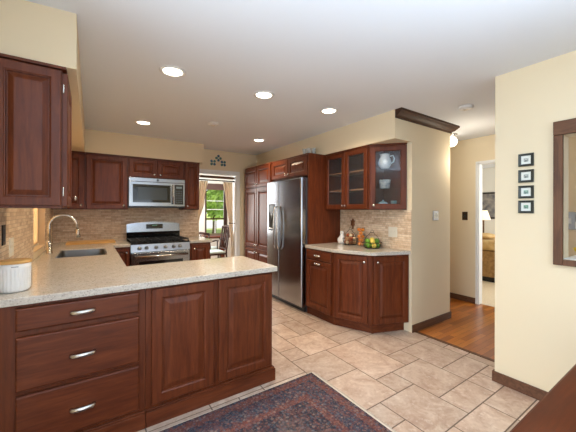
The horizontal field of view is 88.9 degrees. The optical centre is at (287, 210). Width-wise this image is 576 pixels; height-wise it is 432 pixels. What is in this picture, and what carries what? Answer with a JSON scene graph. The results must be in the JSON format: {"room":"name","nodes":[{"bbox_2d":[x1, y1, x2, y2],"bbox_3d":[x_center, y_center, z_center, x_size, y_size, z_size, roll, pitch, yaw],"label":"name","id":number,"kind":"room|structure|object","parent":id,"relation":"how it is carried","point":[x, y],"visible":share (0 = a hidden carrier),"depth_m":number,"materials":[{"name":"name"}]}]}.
{"room":"kitchen","nodes":[
{"label":"kitchen","id":0,"kind":"room"},
{"bbox_2d":[0,208,52,261],"bbox_3d":[-2.267,0.136,2.483,0.150,2.438,3.750,0,0,-34],"label":"wall","id":1,"kind":"structure","parent":0,"point":[18,222],"depth_m":2.12,"materials":[{"name":"tile"}]},
{"bbox_2d":[2,225,5,245],"bbox_3d":[-1.646,0.142,1.701,0.008,0.118,0.075,0,0,-34],"label":"wall outlet","id":2,"kind":"object","parent":1,"relation":"attached to","point":[3,226],"visible":1,"depth_m":1.69,"materials":[{"name":"black plastic"}]},
{"bbox_2d":[9,237,13,256],"bbox_3d":[-1.758,0.232,1.867,0.008,0.118,0.115,0,0,-34],"label":"wall outlet","id":3,"kind":"object","parent":1,"relation":"attached to","point":[11,240],"visible":1,"depth_m":1.84,"materials":[{"name":"beige plastic"}]},
{"bbox_2d":[33,208,38,247],"bbox_3d":[-2.536,-0.165,2.910,0.035,1.076,0.788,0,0,-34],"label":"window shade","id":4,"kind":"object","parent":1,"relation":"attached to","point":[35,210],"visible":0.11,"depth_m":3.08,"materials":[{"name":"beige fabric"}]},
{"bbox_2d":[32,208,44,253],"bbox_3d":[-2.517,-0.158,2.923,0.066,1.095,0.818,0,0,-34],"label":"trim","id":5,"kind":"structure","parent":1,"relation":"attached to","point":[41,211],"depth_m":3.25,"materials":[{"name":"beige wood"}]},
{"bbox_2d":[0,53,76,207],"bbox_3d":[-1.435,-0.395,1.685,0.353,0.760,0.440,0,0,-34],"label":"upper cabinet","id":6,"kind":"object","parent":1,"relation":"attached to","point":[36,98],"visible":0.99,"depth_m":1.51,"materials":[{"name":"brown wood"}]},
{"bbox_2d":[51,151,84,208],"bbox_3d":[-2.924,-0.399,3.918,0.356,0.761,0.371,0,0,-34],"label":"upper cabinet","id":7,"kind":"object","parent":1,"relation":"attached to","point":[78,158],"visible":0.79,"depth_m":3.85,"materials":[{"name":"brown wood"}]},
{"bbox_2d":[0,0,203,164],"bbox_3d":[-1.514,-0.929,3.237,1.957,0.304,3.095,0,0,-34],"label":"soffit","id":8,"kind":"structure","parent":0,"point":[28,30],"depth_m":1.60,"materials":[{"name":"beige paint"}]},
{"bbox_2d":[53,149,256,256],"bbox_3d":[-1.485,0.138,5.190,4.470,2.438,0.130,0,0,-34],"label":"wall","id":9,"kind":"structure","parent":0,"point":[93,224],"depth_m":4.56,"materials":[{"name":"stone"}]},
{"bbox_2d":[85,152,127,209],"bbox_3d":[-2.567,-0.398,4.158,0.501,0.761,0.371,0,0,-34],"label":"upper cabinet","id":10,"kind":"object","parent":9,"relation":"attached to","point":[106,175],"visible":1,"depth_m":4.03,"materials":[{"name":"brown wood"}]},
{"bbox_2d":[128,156,183,179],"bbox_3d":[-2.036,-0.627,4.515,0.774,0.301,0.371,0,0,-34],"label":"upper cabinet","id":11,"kind":"object","parent":9,"relation":"attached to","point":[140,167],"visible":0.98,"depth_m":4.37,"materials":[{"name":"brown wood"}]},
{"bbox_2d":[128,177,184,207],"bbox_3d":[-2.016,-0.260,4.484,0.770,0.428,0.444,0,0,-34],"label":"microwave oven","id":12,"kind":"object","parent":11,"relation":"attached to","point":[142,192],"visible":0.99,"depth_m":4.33,"materials":[{"name":"grey metal"}]},
{"bbox_2d":[179,161,199,209],"bbox_3d":[-1.613,-0.396,4.800,0.243,0.761,0.371,0,0,-34],"label":"upper cabinet","id":13,"kind":"object","parent":9,"relation":"attached to","point":[191,169],"visible":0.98,"depth_m":4.67,"materials":[{"name":"brown wood"}]},
{"bbox_2d":[199,169,239,256],"bbox_3d":[-1.290,0.317,5.317,0.837,2.082,0.138,0,0,-34],"label":"door frame","id":14,"kind":"structure","parent":9,"relation":"in","point":[236,185],"depth_m":5.47,"materials":[{"name":"white paint"}]},
{"bbox_2d":[199,175,234,179],"bbox_3d":[-1.270,-0.602,5.303,0.660,0.044,0.020,0,0,-34],"label":"valance board","id":15,"kind":"object","parent":14,"relation":"attached to","point":[201,176],"visible":1,"depth_m":5.29,"materials":[{"name":"wood"}]},
{"bbox_2d":[199,179,234,181],"bbox_3d":[-1.295,-0.547,5.350,0.671,0.036,0.072,0,0,-34],"label":"curtain rod","id":16,"kind":"object","parent":14,"relation":"attached to","point":[199,179],"visible":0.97,"depth_m":5.32,"materials":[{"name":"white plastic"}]},
{"bbox_2d":[198,181,207,235],"bbox_3d":[-1.539,0.397,5.202,0.230,1.860,0.035,0,0,-34],"label":"curtain","id":17,"kind":"object","parent":16,"relation":"hanging from","point":[203,184],"visible":0.37,"depth_m":5.20,"materials":[{"name":"beige fabric"}]},
{"bbox_2d":[223,182,233,256],"bbox_3d":[-1.111,0.398,5.486,0.213,1.860,0.035,0,0,-34],"label":"curtain","id":18,"kind":"object","parent":16,"relation":"hanging from","point":[227,185],"visible":0.69,"depth_m":5.50,"materials":[{"name":"beige fabric"}]},
{"bbox_2d":[199,174,232,258],"bbox_3d":[-2.466,0.136,8.055,3.100,2.438,0.120,0,0,-34],"label":"wall","id":19,"kind":"structure","parent":0,"point":[202,216],"depth_m":8.27,"materials":[{"name":"white paint"}]},
{"bbox_2d":[205,183,226,238],"bbox_3d":[-2.025,0.016,8.277,0.640,1.640,0.045,0,0,-34],"label":"window","id":20,"kind":"structure","parent":19,"relation":"in","point":[224,218],"depth_m":8.30,"materials":[{"name":"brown wood"}]},
{"bbox_2d":[206,184,223,189],"bbox_3d":[-2.032,-0.662,8.236,0.520,0.165,0.007,0,0,-34],"label":"roller shade","id":21,"kind":"object","parent":20,"relation":"attached to","point":[209,186],"visible":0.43,"depth_m":8.23,"materials":[{"name":"brown"}]},
{"bbox_2d":[25,0,575,167],"bbox_3d":[1.042,-1.134,3.471,11.040,0.120,11.700,0,0,-34],"label":"ceiling","id":22,"kind":"structure","parent":0,"point":[362,59],"depth_m":2.10,"materials":[{"name":"white paint"}]},
{"bbox_2d":[134,120,151,124],"bbox_3d":[-1.773,-1.076,3.600,0.196,0.010,0.196,0,0,-34],"label":"recessed light","id":23,"kind":"object","parent":22,"relation":"in","point":[141,122],"visible":1,"depth_m":3.58,"materials":[{"name":"beige"}]},
{"bbox_2d":[159,65,185,77],"bbox_3d":[-0.892,-1.074,2.272,0.196,0.010,0.196,0,0,-34],"label":"recessed light","id":24,"kind":"object","parent":22,"relation":"in","point":[168,70],"visible":1,"depth_m":2.27,"materials":[{"name":"white paint"}]},
{"bbox_2d":[208,121,218,125],"bbox_3d":[-0.923,-1.062,3.614,0.132,0.034,0.132,0,0,-34],"label":"smoke detector","id":25,"kind":"object","parent":22,"relation":"attached to","point":[211,123],"visible":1,"depth_m":3.58,"materials":[{"name":"white paint"}]},
{"bbox_2d":[253,138,264,141],"bbox_3d":[-0.443,-1.073,4.479,0.196,0.010,0.196,0,0,-34],"label":"recessed light","id":26,"kind":"object","parent":22,"relation":"in","point":[257,139],"visible":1,"depth_m":4.49,"materials":[{"name":"beige"}]},
{"bbox_2d":[253,90,273,98],"bbox_3d":[-0.224,-1.072,2.728,0.196,0.010,0.196,0,0,-34],"label":"recessed light","id":27,"kind":"object","parent":22,"relation":"in","point":[262,94],"visible":1,"depth_m":2.71,"materials":[{"name":"beige"}]},
{"bbox_2d":[320,107,337,113],"bbox_3d":[0.440,-1.071,3.157,0.196,0.010,0.196,0,0,-34],"label":"recessed light","id":28,"kind":"object","parent":22,"relation":"in","point":[329,110],"visible":1,"depth_m":3.14,"materials":[{"name":"beige"}]},
{"bbox_2d":[450,133,457,146],"bbox_3d":[2.296,-0.983,4.116,0.142,0.176,0.141,0,0,-34],"label":"ceiling lamp","id":29,"kind":"object","parent":22,"relation":"attached to","point":[453,140],"visible":0.7,"depth_m":4.06,"materials":[{"name":"white glass"}]},
{"bbox_2d":[459,104,473,110],"bbox_3d":[1.833,-1.055,3.022,0.132,0.034,0.132,0,0,-34],"label":"smoke detector","id":30,"kind":"object","parent":22,"relation":"attached to","point":[466,107],"visible":1,"depth_m":2.99,"materials":[{"name":"white paint"}]},
{"bbox_2d":[257,110,411,165],"bbox_3d":[0.387,-0.924,4.495,0.303,0.304,3.130,0,0,-34],"label":"soffit","id":31,"kind":"structure","parent":0,"point":[384,128],"depth_m":3.62,"materials":[{"name":"beige paint"}]},
{"bbox_2d":[137,281,538,431],"bbox_3d":[1.817,1.388,2.310,10.800,0.056,8.600,0,0,-34],"label":"floor","id":32,"kind":"structure","parent":0,"point":[411,382],"depth_m":2.53,"materials":[{"name":"tile"}]},
{"bbox_2d":[0,289,144,431],"bbox_3d":[-1.349,0.921,1.874,0.714,0.873,0.667,0,0,-34],"label":"base cabinet","id":33,"kind":"object","parent":32,"relation":"on","point":[74,364],"visible":1,"depth_m":1.63,"materials":[{"name":"brown wood"}]},
{"bbox_2d":[0,240,276,307],"bbox_3d":[-1.631,0.462,3.162,1.664,0.039,3.071,0,0,-34],"label":"countertop","id":34,"kind":"structure","parent":33,"relation":"on","point":[53,278],"depth_m":2.11,"materials":[{"name":"beige stone"}]},
{"bbox_2d":[0,258,31,293],"bbox_3d":[-1.509,0.357,1.619,0.148,0.170,0.148,0,0,-34],"label":"canister","id":35,"kind":"object","parent":34,"relation":"on","point":[15,274],"visible":1,"depth_m":1.57,"materials":[{"name":"white ceramic"}]},
{"bbox_2d":[45,214,80,253],"bbox_3d":[-2.335,0.237,3.052,0.297,0.407,0.110,0,0,-34],"label":"kitchen faucet","id":36,"kind":"object","parent":34,"relation":"on","point":[49,244],"visible":1,"depth_m":3.01,"materials":[{"name":"silver metal"}]},
{"bbox_2d":[56,249,106,257],"bbox_3d":[-2.178,0.550,3.115,0.413,0.200,0.658,0,0,-34],"label":"sink","id":37,"kind":"object","parent":34,"relation":"in","point":[88,252],"visible":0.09,"depth_m":3.36,"materials":[{"name":"silver metal"}]},
{"bbox_2d":[66,239,115,244],"bbox_3d":[-2.682,0.428,4.006,0.547,0.023,0.330,0,0,-34],"label":"cutting board","id":38,"kind":"object","parent":34,"relation":"on","point":[106,240],"visible":1,"depth_m":3.95,"materials":[{"name":"brown wood"}]},
{"bbox_2d":[115,247,129,265],"bbox_3d":[-2.370,0.918,4.098,0.230,0.873,0.692,0,0,-34],"label":"base cabinet","id":39,"kind":"object","parent":32,"relation":"on","point":[124,252],"visible":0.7,"depth_m":3.87,"materials":[{"name":"brown wood"}]},
{"bbox_2d":[126,222,189,265],"bbox_3d":[-1.936,0.754,4.362,0.772,1.164,0.726,0,0,-34],"label":"gas range","id":40,"kind":"object","parent":32,"relation":"on","point":[150,242],"visible":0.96,"depth_m":4.23,"materials":[{"name":"grey metal"}]},
{"bbox_2d":[126,239,188,244],"bbox_3d":[-1.933,0.446,4.358,0.772,0.016,0.556,0,0,-34],"label":"cooktop","id":41,"kind":"object","parent":40,"relation":"in","point":[132,241],"depth_m":4.17,"materials":[{"name":"black metal"}]},
{"bbox_2d":[190,242,209,260],"bbox_3d":[-1.495,0.921,4.687,0.306,0.873,0.692,0,0,-34],"label":"base cabinet","id":42,"kind":"object","parent":32,"relation":"on","point":[198,251],"visible":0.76,"depth_m":4.42,"materials":[{"name":"brown wood"}]},
{"bbox_2d":[186,236,211,242],"bbox_3d":[-1.490,0.463,4.705,0.338,0.039,0.669,0,0,-34],"label":"countertop","id":43,"kind":"structure","parent":42,"relation":"on","point":[197,239],"depth_m":4.51,"materials":[{"name":"beige stone"}]},
{"bbox_2d":[145,272,274,427],"bbox_3d":[-0.667,0.923,2.354,0.948,0.873,0.632,0,0,-34],"label":"base cabinet","id":44,"kind":"object","parent":32,"relation":"on","point":[207,342],"visible":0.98,"depth_m":2.04,"materials":[{"name":"brown wood"}]},
{"bbox_2d":[245,162,272,262],"bbox_3d":[-0.301,0.294,5.210,0.639,2.132,0.929,0,0,-34],"label":"pantry cabinet","id":45,"kind":"object","parent":32,"relation":"on","point":[257,178],"visible":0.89,"depth_m":5.05,"materials":[{"name":"brown wood"}]},
{"bbox_2d":[158,372,396,431],"bbox_3d":[-0.152,1.356,1.317,1.924,0.009,1.513,0,0,-34],"label":"area rug","id":46,"kind":"object","parent":32,"relation":"on","point":[307,402],"visible":1,"depth_m":1.95,"materials":[{"name":"fabric"}]},
{"bbox_2d":[267,177,307,311],"bbox_3d":[0.163,0.458,4.401,0.724,1.807,0.910,0,0,-34],"label":"refrigerator","id":47,"kind":"object","parent":32,"relation":"on","point":[286,199],"visible":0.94,"depth_m":4.13,"materials":[{"name":"grey metal"}]},
{"bbox_2d":[306,248,333,324],"bbox_3d":[0.612,0.926,3.815,0.658,0.873,0.495,0,0,-34],"label":"base cabinet","id":48,"kind":"object","parent":32,"relation":"on","point":[319,264],"visible":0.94,"depth_m":3.62,"materials":[{"name":"brown wood"}]},
{"bbox_2d":[305,242,409,255],"bbox_3d":[0.796,0.469,3.566,0.633,0.039,1.115,0,0,-34],"label":"countertop","id":49,"kind":"structure","parent":48,"relation":"on","point":[335,247],"depth_m":3.40,"materials":[{"name":"beige stone"}]},
{"bbox_2d":[337,231,344,243],"bbox_3d":[0.739,0.362,4.031,0.132,0.171,0.136,0,0,-34],"label":"hen","id":50,"kind":"object","parent":49,"relation":"on","point":[340,239],"visible":0.87,"depth_m":3.99,"materials":[{"name":"white ceramic"}]},
{"bbox_2d":[343,227,357,244],"bbox_3d":[0.821,0.330,3.870,0.203,0.236,0.203,0,0,-34],"label":"wire basket","id":51,"kind":"object","parent":49,"relation":"on","point":[349,227],"visible":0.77,"depth_m":3.85,"materials":[{"name":"brown metal"}]},
{"bbox_2d":[363,230,381,248],"bbox_3d":[1.012,0.338,3.532,0.231,0.221,0.231,0,0,-34],"label":"wire basket","id":52,"kind":"object","parent":49,"relation":"on","point":[371,230],"visible":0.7,"depth_m":3.50,"materials":[{"name":"brown"}]},
{"bbox_2d":[307,153,339,312],"bbox_3d":[0.506,0.297,4.059,0.583,2.130,0.026,0,0,-34],"label":"panel","id":53,"kind":"object","parent":32,"relation":"on","point":[323,225],"visible":0.53,"depth_m":3.98,"materials":[{"name":"brown wood"}]},
{"bbox_2d":[333,252,370,332],"bbox_3d":[0.883,0.927,3.457,0.608,0.873,0.448,0,0,-34],"label":"base cabinet","id":54,"kind":"object","parent":32,"relation":"on","point":[351,272],"visible":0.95,"depth_m":3.31,"materials":[{"name":"brown wood"}]},
{"bbox_2d":[371,254,408,333],"bbox_3d":[1.123,0.927,3.269,0.438,0.873,0.227,0,0,-34],"label":"base cabinet","id":55,"kind":"object","parent":32,"relation":"on","point":[389,273],"visible":0.99,"depth_m":3.24,"materials":[{"name":"brown wood"}]},
{"bbox_2d":[482,210,490,232],"bbox_3d":[4.706,0.681,7.066,0.300,1.376,0.300,0,0,-34],"label":"table lamp","id":56,"kind":"object","parent":32,"relation":"on","point":[485,215],"visible":0.44,"depth_m":6.97,"materials":[{"name":"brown fabric"}]},
{"bbox_2d":[482,238,494,282],"bbox_3d":[4.886,0.971,5.615,1.820,0.796,2.100,0,0,-34],"label":"bed","id":57,"kind":"object","parent":32,"relation":"on","point":[488,245],"visible":0.07,"depth_m":5.61,"materials":[{"name":"gold fabric"}]},
{"bbox_2d":[482,233,494,238],"bbox_3d":[3.985,0.509,5.935,0.400,0.120,0.400,0,0,-34],"label":"pillow","id":58,"kind":"object","parent":57,"relation":"on","point":[484,235],"visible":0.65,"depth_m":5.79,"materials":[{"name":"yellow fabric"}]},
{"bbox_2d":[510,364,575,431],"bbox_3d":[1.351,0.989,0.739,1.830,0.749,0.955,0,0,-34],"label":"dining table","id":59,"kind":"object","parent":32,"relation":"on","point":[556,411],"visible":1,"depth_m":0.90,"materials":[{"name":"brown wood"}]},
{"bbox_2d":[340,123,449,332],"bbox_3d":[0.846,0.144,4.806,0.830,2.438,3.130,0,0,-34],"label":"wall","id":60,"kind":"structure","parent":0,"point":[428,153],"depth_m":3.49,"materials":[{"name":"beige paint"}]},
{"bbox_2d":[272,153,307,180],"bbox_3d":[0.228,-0.622,4.444,0.619,0.298,0.922,0,0,-34],"label":"upper cabinet","id":61,"kind":"object","parent":60,"relation":"attached to","point":[296,166],"visible":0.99,"depth_m":4.23,"materials":[{"name":"brown wood"}]},
{"bbox_2d":[325,145,369,209],"bbox_3d":[0.827,-0.390,3.801,0.322,0.758,0.750,0,0,-34],"label":"upper cabinet","id":62,"kind":"object","parent":60,"relation":"attached to","point":[347,171],"visible":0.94,"depth_m":3.88,"materials":[{"name":"brown wood"}]},
{"bbox_2d":[329,169,363,176],"bbox_3d":[0.855,-0.490,3.820,0.238,0.016,0.712,0,0,-34],"label":"shelf","id":63,"kind":"object","parent":62,"relation":"attached to","point":[357,173],"depth_m":3.91,"materials":[{"name":"brown wood"}]},
{"bbox_2d":[329,188,363,192],"bbox_3d":[0.855,-0.260,3.820,0.238,0.016,0.712,0,0,-34],"label":"shelf","id":64,"kind":"object","parent":62,"relation":"attached to","point":[357,190],"depth_m":3.88,"materials":[{"name":"brown wood"}]},
{"bbox_2d":[350,219,354,228],"bbox_3d":[0.882,0.178,3.998,0.012,0.150,0.090,0,0,-34],"label":"leaf ornament","id":65,"kind":"object","parent":60,"relation":"attached to","point":[352,220],"visible":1,"depth_m":3.99,"materials":[{"name":"orange metal"}]},
{"bbox_2d":[369,143,406,209],"bbox_3d":[1.148,-0.389,3.376,0.301,0.758,0.325,0,0,-34],"label":"upper cabinet","id":66,"kind":"object","parent":60,"relation":"attached to","point":[397,172],"visible":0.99,"depth_m":3.40,"materials":[{"name":"brown wood"}]},
{"bbox_2d":[379,179,390,188],"bbox_3d":[1.136,-0.310,3.445,0.132,0.100,0.132,0,0,-34],"label":"cup","id":67,"kind":"object","parent":66,"relation":"on","point":[385,183],"visible":1,"depth_m":3.40,"materials":[{"name":"white ceramic"}]},
{"bbox_2d":[378,153,394,168],"bbox_3d":[1.142,-0.575,3.442,0.153,0.170,0.160,0,0,-34],"label":"pitcher","id":68,"kind":"object","parent":66,"relation":"on","point":[384,162],"visible":1,"depth_m":3.40,"materials":[{"name":"white ceramic"}]},
{"bbox_2d":[388,227,396,236],"bbox_3d":[1.234,0.252,3.470,0.016,0.120,0.120,0,0,-34],"label":"light switch","id":69,"kind":"object","parent":60,"relation":"attached to","point":[392,231],"visible":1,"depth_m":3.47,"materials":[{"name":"beige plastic"}]},
{"bbox_2d":[395,107,459,133],"bbox_3d":[1.029,-1.030,4.348,1.203,0.088,2.330,0,0,-34],"label":"trim","id":70,"kind":"structure","parent":60,"relation":"attached to","point":[401,113],"depth_m":3.34,"materials":[{"name":"brown wood"}]},
{"bbox_2d":[412,311,450,332],"bbox_3d":[1.105,1.322,4.443,0.829,0.083,2.264,0,0,-34],"label":"baseboard","id":71,"kind":"structure","parent":60,"relation":"attached to","point":[424,324],"depth_m":3.48,"materials":[{"name":"brown wood"}]},
{"bbox_2d":[433,211,437,220],"bbox_3d":[1.789,0.059,3.543,0.118,0.118,0.016,0,0,-34],"label":"light switch","id":72,"kind":"object","parent":60,"relation":"attached to","point":[435,213],"visible":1,"depth_m":3.54,"materials":[{"name":"white plastic"}]},
{"bbox_2d":[482,167,494,233],"bbox_3d":[5.703,0.156,6.320,0.120,2.438,4.520,0,0,-34],"label":"wall","id":73,"kind":"structure","parent":0,"point":[488,174],"depth_m":7.29,"materials":[{"name":"white paint"}]},
{"bbox_2d":[482,192,494,218],"bbox_3d":[4.981,-0.127,7.268,0.020,0.660,0.420,0,0,-34],"label":"picture frame","id":74,"kind":"object","parent":73,"relation":"attached to","point":[488,198],"visible":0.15,"depth_m":7.26,"materials":[{"name":"black"}]},
{"bbox_2d":[450,134,575,297],"bbox_3d":[3.718,0.151,2.983,0.100,2.438,7.600,0,0,-34],"label":"wall","id":75,"kind":"structure","parent":0,"point":[464,155],"depth_m":4.42,"materials":[{"name":"beige paint"}]},
{"bbox_2d":[450,292,474,303],"bbox_3d":[3.667,1.329,2.951,0.014,0.083,7.600,0,0,-34],"label":"baseboard","id":76,"kind":"structure","parent":75,"relation":"attached to","point":[452,295],"depth_m":4.45,"materials":[{"name":"brown wood"}]},
{"bbox_2d":[462,212,467,219],"bbox_3d":[2.670,0.080,4.436,0.016,0.125,0.078,0,0,-34],"label":"light switch","id":77,"kind":"object","parent":75,"relation":"attached to","point":[464,214],"visible":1,"depth_m":4.43,"materials":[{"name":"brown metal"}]},
{"bbox_2d":[475,159,494,303],"bbox_3d":[3.042,0.327,3.970,0.118,2.084,0.880,0,0,-34],"label":"door frame","id":78,"kind":"structure","parent":75,"relation":"in","point":[478,197],"depth_m":4.29,"materials":[{"name":"white paint"}]},
{"bbox_2d":[568,212,575,229],"bbox_3d":[3.323,0.119,3.465,0.016,0.210,0.110,0,0,-34],"label":"wall phone","id":79,"kind":"object","parent":75,"relation":"attached to","point":[572,215],"visible":0.72,"depth_m":3.45,"materials":[{"name":"plastic"}]},
{"bbox_2d":[495,50,575,391],"bbox_3d":[2.944,0.149,0.550,0.120,2.438,4.426,0,0,-34],"label":"wall","id":80,"kind":"structure","parent":0,"point":[535,298],"depth_m":2.15,"materials":[{"name":"beige paint"}]},
{"bbox_2d":[492,369,547,400],"bbox_3d":[2.937,1.327,0.556,0.148,0.083,4.440,0,0,-34],"label":"baseboard","id":81,"kind":"structure","parent":80,"relation":"attached to","point":[524,388],"depth_m":2.21,"materials":[{"name":"brown wood"}]},
{"bbox_2d":[518,152,533,166],"bbox_3d":[1.767,-0.377,2.179,0.016,0.094,0.092,0,0,-34],"label":"picture frame","id":82,"kind":"object","parent":80,"relation":"attached to","point":[527,159],"visible":1,"depth_m":2.18,"materials":[{"name":"black wood"}]},
{"bbox_2d":[518,169,533,182],"bbox_3d":[1.767,-0.257,2.179,0.016,0.094,0.092,0,0,-34],"label":"picture frame","id":83,"kind":"object","parent":80,"relation":"attached to","point":[524,176],"visible":1,"depth_m":2.18,"materials":[{"name":"black wood"}]},
{"bbox_2d":[518,200,533,212],"bbox_3d":[1.766,-0.029,2.179,0.016,0.094,0.092,0,0,-34],"label":"picture frame","id":84,"kind":"object","parent":80,"relation":"attached to","point":[526,206],"visible":1,"depth_m":2.18,"materials":[{"name":"black"}]},
{"bbox_2d":[518,185,533,198],"bbox_3d":[1.766,-0.139,2.179,0.016,0.094,0.092,0,0,-34],"label":"picture frame","id":85,"kind":"object","parent":80,"relation":"attached to","point":[523,191],"visible":1,"depth_m":2.18,"materials":[{"name":"black"}]},
{"bbox_2d":[553,118,575,266],"bbox_3d":[2.255,-0.119,1.436,0.034,0.987,1.460,0,0,-34],"label":"wooden frame","id":86,"kind":"object","parent":80,"relation":"attached to","point":[560,128],"visible":1,"depth_m":2.01,"materials":[{"name":"brown wood"}]},
{"bbox_2d":[564,255,575,259],"bbox_3d":[2.422,0.331,1.549,0.370,0.004,1.362,0,0,-34],"label":"window sill","id":87,"kind":"structure","parent":80,"relation":"attached to","point":[574,256],"depth_m":2.01,"materials":[{"name":"white paint"}]},
{"bbox_3d":[-1.655,1.382,6.845,2.900,0.050,2.798,0,0,-34],"label":"floor","id":88,"kind":"structure","parent":0,"visible":0},
{"bbox_2d":[199,232,218,258],"bbox_3d":[-1.895,0.913,6.764,0.489,0.888,0.530,0,0,14],"label":"dining chair","id":89,"kind":"object","parent":88,"relation":"on","point":[202,233],"visible":0.27,"depth_m":6.56,"materials":[{"name":"brown wood"}]},
{"bbox_2d":[202,233,229,257],"bbox_3d":[-1.693,0.985,7.601,1.040,0.740,1.040,0,0,-34],"label":"dining table","id":90,"kind":"object","parent":88,"relation":"on","point":[212,235],"visible":0.24,"depth_m":7.54,"materials":[{"name":"brown wood"}]},
{"bbox_2d":[210,225,229,257],"bbox_3d":[-1.531,0.834,6.299,0.531,1.049,0.430,0,0,-34],"label":"dining chair","id":91,"kind":"object","parent":88,"relation":"on","point":[213,252],"visible":0.6,"depth_m":6.30,"materials":[{"name":"white fabric"}]},
{"bbox_2d":[210,249,224,253],"bbox_3d":[-1.587,0.874,6.262,0.370,0.044,0.410,0,0,-34],"label":"cushion","id":92,"kind":"object","parent":91,"relation":"on","point":[214,251],"depth_m":6.15,"materials":[{"name":"grey fabric"}]},
{"label":"outside","id":93,"kind":"structure","parent":0,"visible":0},
{"bbox_2d":[206,228,221,232],"bbox_3d":[2.506,1.842,23.142,150.000,0.250,18.400,0,0,-34],"label":"ground","id":94,"kind":"structure","parent":93,"point":[218,230],"depth_m":25.05,"materials":[{"name":"green plant"}]},
{"bbox_2d":[207,190,222,232],"bbox_3d":[-4.459,-1.116,17.488,4.118,5.651,4.159,0,0,13],"label":"tree","id":95,"kind":"object","parent":94,"relation":"on","point":[215,197],"visible":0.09,"depth_m":16.61,"materials":[{"name":"green plant"}]},
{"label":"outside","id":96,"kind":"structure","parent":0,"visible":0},
{"bbox_2d":[206,220,222,228],"bbox_3d":[-9.062,1.808,40.338,150.000,0.260,22.950,0,0,-34],"label":"road","id":97,"kind":"structure","parent":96,"point":[209,223],"depth_m":35.60,"materials":[{"name":"white"}]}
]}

